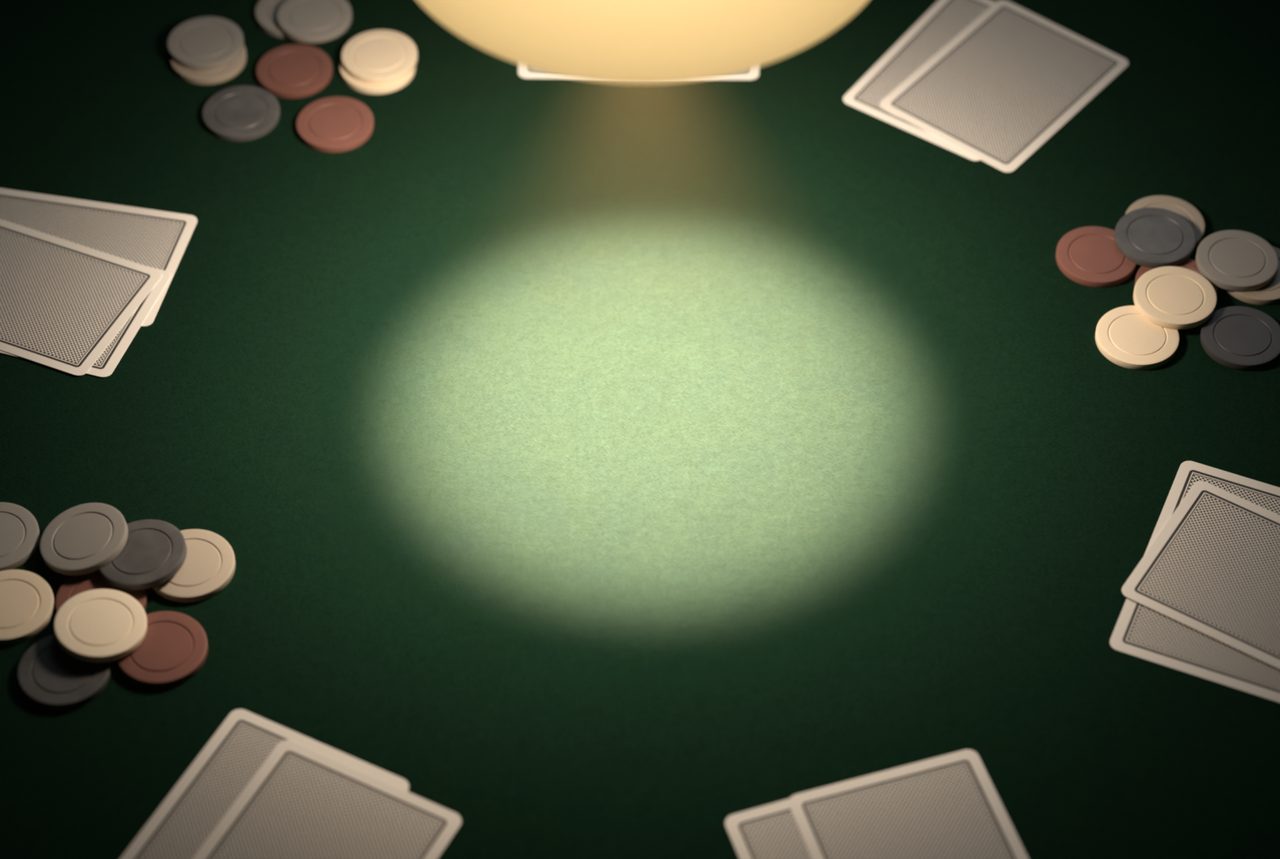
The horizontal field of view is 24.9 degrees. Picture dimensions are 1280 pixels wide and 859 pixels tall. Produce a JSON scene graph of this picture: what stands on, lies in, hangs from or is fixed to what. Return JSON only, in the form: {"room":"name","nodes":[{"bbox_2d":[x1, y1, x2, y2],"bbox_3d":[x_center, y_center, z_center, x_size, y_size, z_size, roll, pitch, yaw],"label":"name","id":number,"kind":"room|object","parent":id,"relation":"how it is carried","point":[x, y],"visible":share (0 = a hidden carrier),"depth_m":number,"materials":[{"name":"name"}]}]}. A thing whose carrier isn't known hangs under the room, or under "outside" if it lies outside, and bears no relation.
{"room":"games hall","nodes":[
{"label":"games hall","id":0,"kind":"room"},
{"bbox_2d":[0,0,1279,858],"bbox_3d":[0.000,0.244,1.293,1.700,0.775,1.300,0,48,0],"label":"table","id":1,"kind":"object","parent":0,"point":[589,469],"visible":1,"depth_m":1.02,"materials":[{"name":"green fabric"}]},
{"bbox_2d":[0,502,39,571],"bbox_3d":[-0.221,0.037,0.990,0.030,0.003,0.030,18,50,16],"label":"chip","id":2,"kind":"object","parent":1,"relation":"on","point":[20,533],"visible":1,"depth_m":0.99,"materials":[{"name":"grey plastic"}]},
{"bbox_2d":[0,569,54,644],"bbox_3d":[-0.211,0.059,0.969,0.030,0.003,0.030,21,51,18],"label":"chip","id":3,"kind":"object","parent":1,"relation":"on","point":[27,601],"visible":1,"depth_m":0.97,"materials":[{"name":"beige plastic"}]},
{"bbox_2d":[17,634,111,709],"bbox_3d":[-0.189,0.079,0.951,0.030,0.003,0.030,-21,51,-18],"label":"chip","id":4,"kind":"object","parent":1,"relation":"on","point":[49,677],"visible":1,"depth_m":0.95,"materials":[{"name":"black plastic"}]},
{"bbox_2d":[40,502,128,575],"bbox_3d":[-0.189,0.037,0.983,0.030,0.008,0.030,-11,49,-10],"label":"chip","id":5,"kind":"object","parent":1,"relation":"on","point":[83,539],"visible":1,"depth_m":0.98,"materials":[{"name":"grey plastic"}]},
{"bbox_2d":[0,187,197,326],"bbox_3d":[-0.217,-0.066,1.085,0.089,0.001,0.060,8,48,8],"label":"card","id":6,"kind":"object","parent":1,"relation":"on","point":[153,238],"visible":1,"depth_m":1.09,"materials":[{"name":"grey paper"}]},
{"bbox_2d":[0,266,170,377],"bbox_3d":[-0.225,-0.048,1.069,0.089,0.001,0.057,13,49,12],"label":"card","id":7,"kind":"object","parent":6,"relation":"on","point":[104,366],"visible":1,"depth_m":1.05,"materials":[{"name":"white paper"}]},
{"bbox_2d":[0,218,161,375],"bbox_3d":[-0.229,-0.052,1.071,0.089,0.001,0.059,18,50,16],"label":"card","id":8,"kind":"object","parent":7,"relation":"on","point":[63,302],"visible":1,"depth_m":1.07,"materials":[{"name":"grey paper"}]},
{"bbox_2d":[55,569,146,612],"bbox_3d":[-0.181,0.058,0.971,0.030,0.003,0.030,-25,53,-21],"label":"chip","id":9,"kind":"object","parent":1,"relation":"on","point":[73,585],"visible":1,"depth_m":0.97,"materials":[{"name":"red plastic"}]},
{"bbox_2d":[53,588,146,662],"bbox_3d":[-0.178,0.065,0.958,0.030,0.006,0.030,14,49,13],"label":"chip","id":10,"kind":"object","parent":9,"relation":"on","point":[99,624],"visible":1,"depth_m":0.96,"materials":[{"name":"beige plastic"}]},
{"bbox_2d":[116,610,208,688],"bbox_3d":[-0.158,0.073,0.957,0.030,0.003,0.030,-36,57,-28],"label":"chip","id":11,"kind":"object","parent":1,"relation":"on","point":[174,647],"visible":1,"depth_m":0.95,"materials":[{"name":"red plastic"}]},
{"bbox_2d":[151,528,235,602],"bbox_3d":[-0.152,0.046,0.981,0.030,0.003,0.030,-19,51,-17],"label":"chip","id":12,"kind":"object","parent":1,"relation":"on","point":[209,565],"visible":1,"depth_m":0.98,"materials":[{"name":"beige plastic"}]},
{"bbox_2d":[98,519,186,590],"bbox_3d":[-0.169,0.042,0.979,0.030,0.006,0.030,-12,49,-10],"label":"chip","id":13,"kind":"object","parent":12,"relation":"on","point":[154,551],"visible":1,"depth_m":0.98,"materials":[{"name":"black plastic"}]},
{"bbox_2d":[170,45,246,84],"bbox_3d":[-0.173,-0.149,1.159,0.030,0.003,0.030,-21,51,-18],"label":"chip","id":14,"kind":"object","parent":1,"relation":"on","point":[222,74],"visible":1,"depth_m":1.15,"materials":[{"name":"beige plastic"}]},
{"bbox_2d":[167,16,244,70],"bbox_3d":[-0.174,-0.155,1.160,0.030,0.003,0.030,30,54,25],"label":"chip","id":15,"kind":"object","parent":14,"relation":"on","point":[205,42],"visible":1,"depth_m":1.16,"materials":[{"name":"grey plastic"}]},
{"bbox_2d":[202,85,279,142],"bbox_3d":[-0.157,-0.124,1.136,0.030,0.003,0.030,-31,55,-25],"label":"chip","id":16,"kind":"object","parent":1,"relation":"on","point":[238,113],"visible":1,"depth_m":1.13,"materials":[{"name":"black plastic"}]},
{"bbox_2d":[120,708,408,858],"bbox_3d":[-0.122,0.131,0.906,0.067,0.001,0.089,21,51,18],"label":"card","id":17,"kind":"object","parent":1,"relation":"on","point":[245,740],"visible":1,"depth_m":0.92,"materials":[{"name":"grey paper"}]},
{"bbox_2d":[192,739,461,858],"bbox_3d":[-0.106,0.140,0.897,0.068,0.001,0.089,21,51,18],"label":"card","id":18,"kind":"object","parent":17,"relation":"on","point":[302,802],"visible":1,"depth_m":0.91,"materials":[{"name":"grey paper"}]},
{"bbox_2d":[255,0,290,39],"bbox_3d":[-0.141,-0.170,1.178,0.030,0.003,0.030,7,48,6],"label":"chip","id":19,"kind":"object","parent":1,"relation":"on","point":[266,11],"visible":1,"depth_m":1.17,"materials":[{"name":"grey plastic"}]},
{"bbox_2d":[276,0,352,43],"bbox_3d":[-0.132,-0.167,1.171,0.030,0.003,0.030,-16,50,-14],"label":"chip","id":20,"kind":"object","parent":19,"relation":"on","point":[306,21],"visible":1,"depth_m":1.17,"materials":[{"name":"grey plastic"}]},
{"bbox_2d":[256,44,333,98],"bbox_3d":[-0.138,-0.143,1.153,0.030,0.003,0.030,-13,49,-11],"label":"chip","id":21,"kind":"object","parent":1,"relation":"on","point":[291,71],"visible":1,"depth_m":1.15,"materials":[{"name":"red plastic"}]},
{"bbox_2d":[296,96,373,152],"bbox_3d":[-0.119,-0.119,1.132,0.030,0.003,0.030,-11,49,-9],"label":"chip","id":22,"kind":"object","parent":1,"relation":"on","point":[332,124],"visible":1,"depth_m":1.13,"materials":[{"name":"red plastic"}]},
{"bbox_2d":[339,58,415,94],"bbox_3d":[-0.105,-0.145,1.155,0.030,0.003,0.030,29,54,24],"label":"chip","id":23,"kind":"object","parent":1,"relation":"on","point":[363,87],"visible":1,"depth_m":1.15,"materials":[{"name":"beige plastic"}]},
{"bbox_2d":[341,29,417,84],"bbox_3d":[-0.104,-0.149,1.155,0.030,0.003,0.030,-34,56,-27],"label":"chip","id":24,"kind":"object","parent":23,"relation":"on","point":[378,56],"visible":1,"depth_m":1.15,"materials":[{"name":"beige plastic"}]},
{"bbox_2d":[517,63,759,79],"bbox_3d":[0.000,-0.163,1.173,0.096,0.001,0.064,0,48,0],"label":"card","id":25,"kind":"object","parent":1,"relation":"on","point":[524,72],"visible":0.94,"depth_m":1.15,"materials":[{"name":"white paper"}]},
{"bbox_2d":[724,798,811,858],"bbox_3d":[0.070,0.146,0.892,0.064,0.001,0.089,-14,49,-12],"label":"card","id":26,"kind":"object","parent":1,"relation":"on","point":[769,831],"visible":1,"depth_m":0.91,"materials":[{"name":"grey paper"}]},
{"bbox_2d":[788,749,1028,858],"bbox_3d":[0.090,0.141,0.897,0.065,0.001,0.089,-13,49,-12],"label":"card","id":27,"kind":"object","parent":26,"relation":"on","point":[948,806],"visible":1,"depth_m":0.91,"materials":[{"name":"grey paper"}]},
{"bbox_2d":[843,0,995,160],"bbox_3d":[0.130,-0.143,1.155,0.064,0.001,0.088,27,53,23],"label":"card","id":28,"kind":"object","parent":1,"relation":"on","point":[945,20],"visible":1,"depth_m":1.16,"materials":[{"name":"grey paper"}]},
{"bbox_2d":[880,0,1128,172],"bbox_3d":[0.145,-0.138,1.150,0.064,0.001,0.086,31,55,25],"label":"card","id":29,"kind":"object","parent":28,"relation":"on","point":[1014,77],"visible":1,"depth_m":1.15,"materials":[{"name":"grey paper"}]},
{"bbox_2d":[1055,226,1136,287],"bbox_3d":[0.171,-0.065,1.082,0.030,0.003,0.030,28,54,23],"label":"chip","id":30,"kind":"object","parent":1,"relation":"on","point":[1088,255],"visible":1,"depth_m":1.08,"materials":[{"name":"red plastic"}]},
{"bbox_2d":[1094,305,1179,369],"bbox_3d":[0.181,-0.034,1.054,0.030,0.003,0.030,-10,48,-9],"label":"chip","id":31,"kind":"object","parent":1,"relation":"on","point":[1123,335],"visible":1,"depth_m":1.05,"materials":[{"name":"beige plastic"}]},
{"bbox_2d":[1124,195,1204,247],"bbox_3d":[0.198,-0.077,1.093,0.030,0.003,0.030,-20,51,-17],"label":"chip","id":32,"kind":"object","parent":1,"relation":"on","point":[1184,209],"visible":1,"depth_m":1.10,"materials":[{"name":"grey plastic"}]},
{"bbox_2d":[1114,207,1195,268],"bbox_3d":[0.193,-0.072,1.085,0.030,0.003,0.030,-16,50,-14],"label":"chip","id":33,"kind":"object","parent":32,"relation":"on","point":[1153,237],"visible":1,"depth_m":1.08,"materials":[{"name":"black plastic"}]},
{"bbox_2d":[1134,257,1217,293],"bbox_3d":[0.199,-0.053,1.071,0.030,0.003,0.030,-20,51,-17],"label":"chip","id":34,"kind":"object","parent":1,"relation":"on","point":[1190,264],"visible":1,"depth_m":1.08,"materials":[{"name":"red plastic"}]},
{"bbox_2d":[1133,266,1217,329],"bbox_3d":[0.197,-0.049,1.063,0.030,0.003,0.030,-10,49,-9],"label":"chip","id":35,"kind":"object","parent":34,"relation":"on","point":[1171,297],"visible":1,"depth_m":1.06,"materials":[{"name":"beige plastic"}]},
{"bbox_2d":[1109,460,1279,702],"bbox_3d":[0.202,0.050,0.979,0.064,0.001,0.091,18,50,15],"label":"card","id":36,"kind":"object","parent":1,"relation":"on","point":[1140,631],"visible":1,"depth_m":0.96,"materials":[{"name":"grey paper"}]},
{"bbox_2d":[1121,480,1279,669],"bbox_3d":[0.215,0.054,0.975,0.089,0.001,0.061,26,53,22],"label":"card","id":37,"kind":"object","parent":36,"relation":"on","point":[1213,568],"visible":1,"depth_m":0.98,"materials":[{"name":"grey paper"}]},
{"bbox_2d":[1200,306,1279,370],"bbox_3d":[0.219,-0.033,1.054,0.030,0.003,0.030,-33,56,-27],"label":"chip","id":38,"kind":"object","parent":1,"relation":"on","point":[1242,338],"visible":1,"depth_m":1.05,"materials":[{"name":"black plastic"}]},
{"bbox_2d":[1224,245,1279,305],"bbox_3d":[0.230,-0.058,1.076,0.030,0.003,0.030,28,54,23],"label":"chip","id":39,"kind":"object","parent":1,"relation":"on","point":[1268,295],"visible":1,"depth_m":1.07,"materials":[{"name":"beige plastic"}]},
{"bbox_2d":[1195,230,1278,291],"bbox_3d":[0.222,-0.063,1.076,0.030,0.003,0.030,-2,48,-2],"label":"chip","id":40,"kind":"object","parent":39,"relation":"on","point":[1234,260],"visible":1,"depth_m":1.07,"materials":[{"name":"grey plastic"}]},
{"bbox_2d":[416,0,868,84],"bbox_3d":[0.001,-0.329,0.723,0.162,0.503,0.162,0,48,0],"label":"pendant lamp","id":41,"kind":"object","parent":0,"point":[633,42],"visible":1,"depth_m":0.85,"materials":[{"name":"yellow glass"}]}
]}

